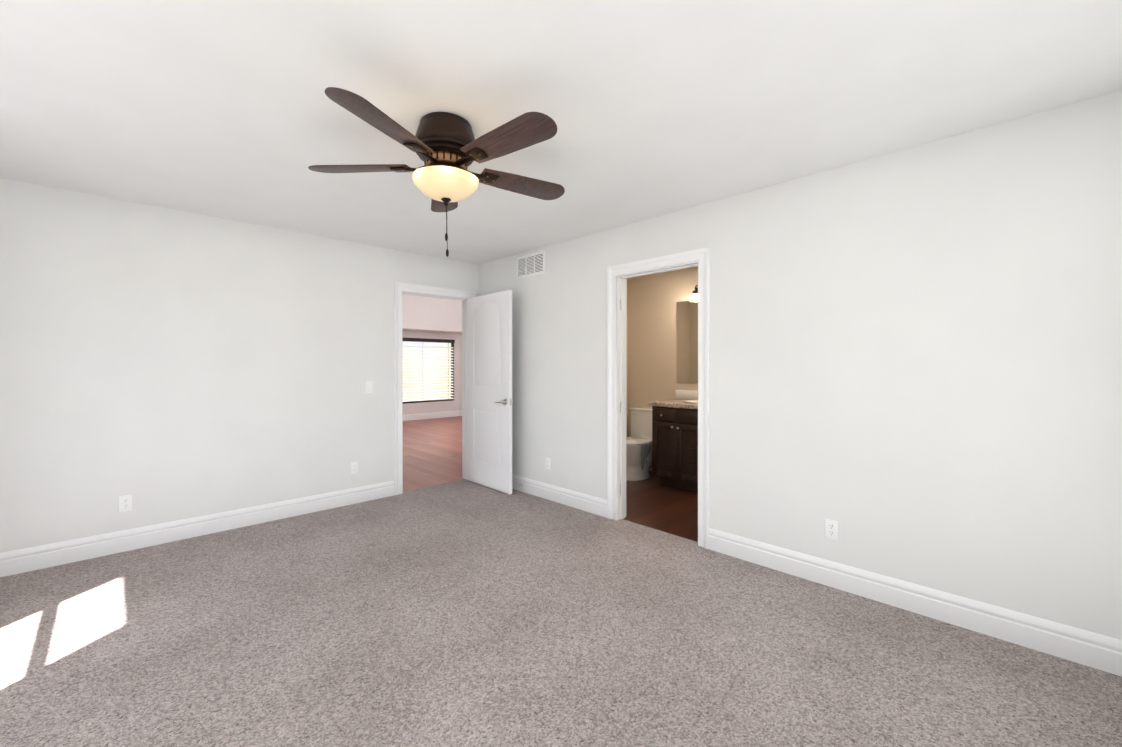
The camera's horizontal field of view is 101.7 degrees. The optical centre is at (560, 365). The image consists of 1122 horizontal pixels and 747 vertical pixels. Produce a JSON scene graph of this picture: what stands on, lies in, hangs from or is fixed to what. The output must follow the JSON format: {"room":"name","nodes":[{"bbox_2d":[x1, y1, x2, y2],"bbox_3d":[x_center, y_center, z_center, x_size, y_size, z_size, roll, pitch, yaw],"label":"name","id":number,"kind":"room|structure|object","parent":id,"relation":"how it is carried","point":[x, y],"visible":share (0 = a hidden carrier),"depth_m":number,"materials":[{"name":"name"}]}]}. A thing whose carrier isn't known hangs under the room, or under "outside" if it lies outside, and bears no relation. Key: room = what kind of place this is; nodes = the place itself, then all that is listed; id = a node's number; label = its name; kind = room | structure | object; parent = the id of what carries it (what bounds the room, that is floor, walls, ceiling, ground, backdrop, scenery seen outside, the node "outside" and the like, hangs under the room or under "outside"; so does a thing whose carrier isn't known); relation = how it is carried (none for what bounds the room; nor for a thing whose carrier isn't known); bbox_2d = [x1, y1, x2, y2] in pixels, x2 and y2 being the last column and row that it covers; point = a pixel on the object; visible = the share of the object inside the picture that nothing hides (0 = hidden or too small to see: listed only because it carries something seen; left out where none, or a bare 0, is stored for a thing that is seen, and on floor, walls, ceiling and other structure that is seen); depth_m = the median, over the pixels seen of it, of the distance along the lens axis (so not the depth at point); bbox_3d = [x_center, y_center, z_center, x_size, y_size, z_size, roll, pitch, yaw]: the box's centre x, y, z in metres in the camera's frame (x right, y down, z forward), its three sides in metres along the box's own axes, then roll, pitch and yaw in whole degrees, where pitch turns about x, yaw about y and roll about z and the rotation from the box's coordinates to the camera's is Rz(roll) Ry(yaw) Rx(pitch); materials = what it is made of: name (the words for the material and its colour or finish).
{"room":"empty bedroom","nodes":[
{"label":"empty bedroom","id":0,"kind":"room"},
{"bbox_2d":[0,177,469,552],"bbox_3d":[-2.432,-0.411,3.853,3.820,3.400,0.120,0,0,-45],"label":"wall","id":1,"kind":"structure","parent":0,"point":[162,364],"depth_m":3.37,"materials":[{"name":"paint"}]},
{"bbox_2d":[119,494,132,512],"bbox_3d":[-3.029,0.960,3.175,0.070,0.115,0.009,0,0,-45],"label":"electrical outlet","id":2,"kind":"object","parent":1,"relation":"attached to","point":[125,503],"visible":1,"depth_m":3.17,"materials":[{"name":"white plastic"}]},
{"bbox_2d":[0,481,394,576],"bbox_3d":[-2.646,1.216,3.550,2.785,0.146,0.016,0,0,-45],"label":"baseboard","id":3,"kind":"structure","parent":1,"relation":"attached to","point":[18,561],"depth_m":3.35,"materials":[{"name":"white wood"}]},
{"bbox_2d":[351,461,357,474],"bbox_3d":[-1.928,0.958,4.262,0.070,0.115,0.009,0,0,-45],"label":"electrical outlet","id":4,"kind":"object","parent":1,"relation":"attached to","point":[354,467],"visible":1,"depth_m":4.26,"materials":[{"name":"white plastic"}]},
{"bbox_2d":[365,381,372,392],"bbox_3d":[-1.830,0.203,4.355,0.070,0.115,0.012,0,0,-45],"label":"light switch","id":5,"kind":"object","parent":1,"relation":"attached to","point":[368,386],"visible":1,"depth_m":4.35,"materials":[{"name":"white plastic"}]},
{"bbox_2d":[394,281,475,494],"bbox_3d":[-1.362,0.227,4.910,0.955,2.120,0.166,0,0,-45],"label":"door frame","id":6,"kind":"structure","parent":1,"relation":"attached to","point":[401,289],"depth_m":4.59,"materials":[{"name":"white wood"}]},
{"bbox_2d":[467,290,512,494],"bbox_3d":[-0.768,0.264,4.817,0.149,2.024,0.824,0,0,-43],"label":"door","id":7,"kind":"structure","parent":6,"relation":"attached to","point":[489,391],"depth_m":4.76,"materials":[{"name":"white wood"}]},
{"bbox_2d":[403,331,458,410],"bbox_3d":[-3.266,-0.425,10.898,1.890,3.400,0.120,0,0,-45],"label":"wall","id":8,"kind":"structure","parent":0,"point":[456,373],"depth_m":11.41,"materials":[{"name":"paint"}]},
{"bbox_2d":[403,401,453,414],"bbox_3d":[-3.322,1.075,10.845,1.730,0.400,0.120,0,0,-45],"label":"wall","id":9,"kind":"structure","parent":8,"relation":"attached to","point":[424,407],"depth_m":10.89,"materials":[{"name":"paint"}]},
{"bbox_2d":[403,338,454,403],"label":"living room window","id":10,"kind":"structure","parent":8,"relation":"in","point":[452,342],"depth_m":10.96,"materials":[{"name":"grey plastic"}]},
{"bbox_2d":[403,410,458,420],"bbox_3d":[-4.399,1.205,9.687,5.170,0.146,0.016,0,0,-45],"label":"baseboard","id":11,"kind":"structure","parent":8,"relation":"attached to","point":[420,416],"depth_m":10.92,"materials":[{"name":"white wood"}]},
{"bbox_2d":[403,294,461,333],"bbox_3d":[-3.109,-1.464,10.531,4.800,1.320,0.620,0,0,-45],"label":"wall","id":12,"kind":"structure","parent":0,"point":[427,314],"depth_m":10.30,"materials":[{"name":"paint"}]},
{"bbox_2d":[403,416,463,491],"bbox_3d":[-2.300,1.332,8.507,6.500,0.096,6.445,0,0,-45],"label":"floor","id":13,"kind":"structure","parent":0,"point":[432,452],"depth_m":6.76,"materials":[{"name":"brown wood"}]},
{"bbox_2d":[403,479,466,492],"bbox_3d":[-1.339,1.337,4.889,0.815,0.100,0.055,0,0,-45],"label":"threshold","id":14,"kind":"object","parent":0,"point":[434,485],"visible":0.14,"depth_m":4.86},
{"bbox_2d":[459,334,461,409],"bbox_3d":[-2.510,-0.426,11.565,0.210,3.400,0.120,0,0,0],"label":"wall","id":15,"kind":"structure","parent":0,"point":[460,371],"depth_m":11.51,"materials":[{"name":"paint"}]},
{"bbox_2d":[470,263,477,296],"bbox_3d":[-1.031,-0.414,5.236,0.117,3.400,0.120,0,0,-45],"label":"wall","id":16,"kind":"structure","parent":0,"point":[473,277],"depth_m":5.20,"materials":[{"name":"paint"}]},
{"bbox_2d":[0,480,1121,746],"bbox_3d":[-0.532,1.342,2.100,3.817,0.100,5.050,0,0,-45],"label":"floor","id":17,"kind":"structure","parent":0,"point":[466,614],"depth_m":2.07,"materials":[{"name":"grey carpet"}]},
{"bbox_2d":[0,0,1121,264],"bbox_3d":[-0.532,-1.223,2.095,4.057,0.150,5.290,0,0,-45],"label":"ceiling","id":18,"kind":"structure","parent":0,"point":[232,110],"depth_m":1.93,"materials":[{"name":"paint"}]},
{"bbox_2d":[308,87,564,256],"bbox_3d":[-0.509,-0.836,2.170,1.265,0.624,1.250,0,0,-45],"label":"fan","id":19,"kind":"object","parent":18,"relation":"hanging from","point":[448,148],"visible":1,"depth_m":2.06,"materials":[{"name":"brown wood"}]},
{"bbox_2d":[626,278,627,436],"bbox_3d":[0.250,0.066,5.306,1.563,2.440,0.120,0,0,-45],"label":"wall","id":20,"kind":"structure","parent":0,"point":[627,369],"depth_m":5.81,"materials":[{"name":"paint"}]},
{"bbox_2d":[618,519,697,544],"bbox_3d":[0.745,1.339,3.558,0.050,0.100,0.771,0,0,-45],"label":"threshold","id":21,"kind":"object","parent":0,"point":[662,532],"visible":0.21,"depth_m":3.54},
{"bbox_2d":[623,471,697,541],"bbox_3d":[1.167,1.339,4.415,1.753,0.096,2.680,0,0,-45],"label":"floor","id":22,"kind":"structure","parent":0,"point":[652,502],"depth_m":4.15,"materials":[{"name":"brown wood"}]},
{"bbox_2d":[626,407,651,480],"bbox_3d":[0.896,0.898,5.278,0.675,0.775,0.470,0,0,-45],"label":"toilet","id":23,"kind":"object","parent":22,"relation":"on","point":[638,453],"visible":0.73,"depth_m":5.17,"materials":[{"name":"white ceramic"}]},
{"bbox_2d":[648,390,697,492],"bbox_3d":[1.473,0.777,4.755,0.590,1.020,0.975,0,0,-45],"label":"bathroom vanity","id":24,"kind":"object","parent":22,"relation":"on","point":[674,443],"visible":0.46,"depth_m":4.71,"materials":[{"name":"brown wood"}]},
{"bbox_2d":[628,267,697,436],"bbox_3d":[1.748,0.066,4.986,0.120,2.440,2.680,0,0,-45],"label":"wall","id":25,"kind":"structure","parent":0,"point":[653,299],"depth_m":5.52,"materials":[{"name":"paint"}]},
{"bbox_2d":[677,301,697,383],"bbox_3d":[1.661,-0.266,4.984,0.006,0.935,0.900,0,0,-45],"label":"bathroom mirror","id":26,"kind":"object","parent":25,"relation":"attached to","point":[687,341],"visible":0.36,"depth_m":5.20,"materials":[{"name":"clear glass"}]},
{"bbox_2d":[690,285,697,301],"bbox_3d":[1.562,-0.798,4.962,0.176,0.182,0.310,0,0,-45],"label":"sconce","id":27,"kind":"object","parent":25,"relation":"attached to","point":[694,298],"visible":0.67,"depth_m":4.99,"materials":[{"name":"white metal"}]},
{"bbox_2d":[478,90,1121,639],"bbox_3d":[0.869,-0.411,3.479,0.120,3.400,5.290,0,0,-45],"label":"wall","id":28,"kind":"structure","parent":0,"point":[915,364],"depth_m":2.41,"materials":[{"name":"paint"}]},
{"bbox_2d":[517,250,544,278],"bbox_3d":[-0.308,-1.008,4.580,0.008,0.225,0.430,0,0,-45],"label":"air vent","id":29,"kind":"object","parent":28,"relation":"in","point":[532,264],"visible":1,"depth_m":4.57,"materials":[{"name":"white metal"}]},
{"bbox_2d":[545,457,549,469],"bbox_3d":[-0.128,0.948,4.401,0.009,0.115,0.070,0,0,-45],"label":"electrical outlet","id":30,"kind":"object","parent":28,"relation":"attached to","point":[547,463],"visible":1,"depth_m":4.40,"materials":[{"name":"white plastic"}]},
{"bbox_2d":[512,474,606,517],"bbox_3d":[-0.283,1.214,4.538,0.037,0.146,1.928,0,0,-45],"label":"baseboard","id":31,"kind":"structure","parent":28,"relation":"attached to","point":[588,503],"depth_m":4.25,"materials":[{"name":"white wood"}]},
{"bbox_2d":[607,247,709,548],"bbox_3d":[0.770,0.229,3.581,0.166,2.120,0.911,0,0,-45],"label":"door frame","id":32,"kind":"structure","parent":28,"relation":"attached to","point":[618,275],"depth_m":3.77,"materials":[{"name":"white wood"}]},
{"bbox_2d":[825,519,837,540],"bbox_3d":[1.582,0.961,2.668,0.009,0.115,0.070,0,0,-45],"label":"electrical outlet","id":33,"kind":"object","parent":28,"relation":"attached to","point":[831,529],"visible":1,"depth_m":2.67,"materials":[{"name":"white plastic"}]},
{"bbox_2d":[708,528,1121,676],"bbox_3d":[1.803,1.218,2.438,0.016,0.146,2.171,0,0,-45],"label":"baseboard","id":34,"kind":"structure","parent":28,"relation":"attached to","point":[1086,648],"depth_m":2.31,"materials":[{"name":"white wood"}]}
]}

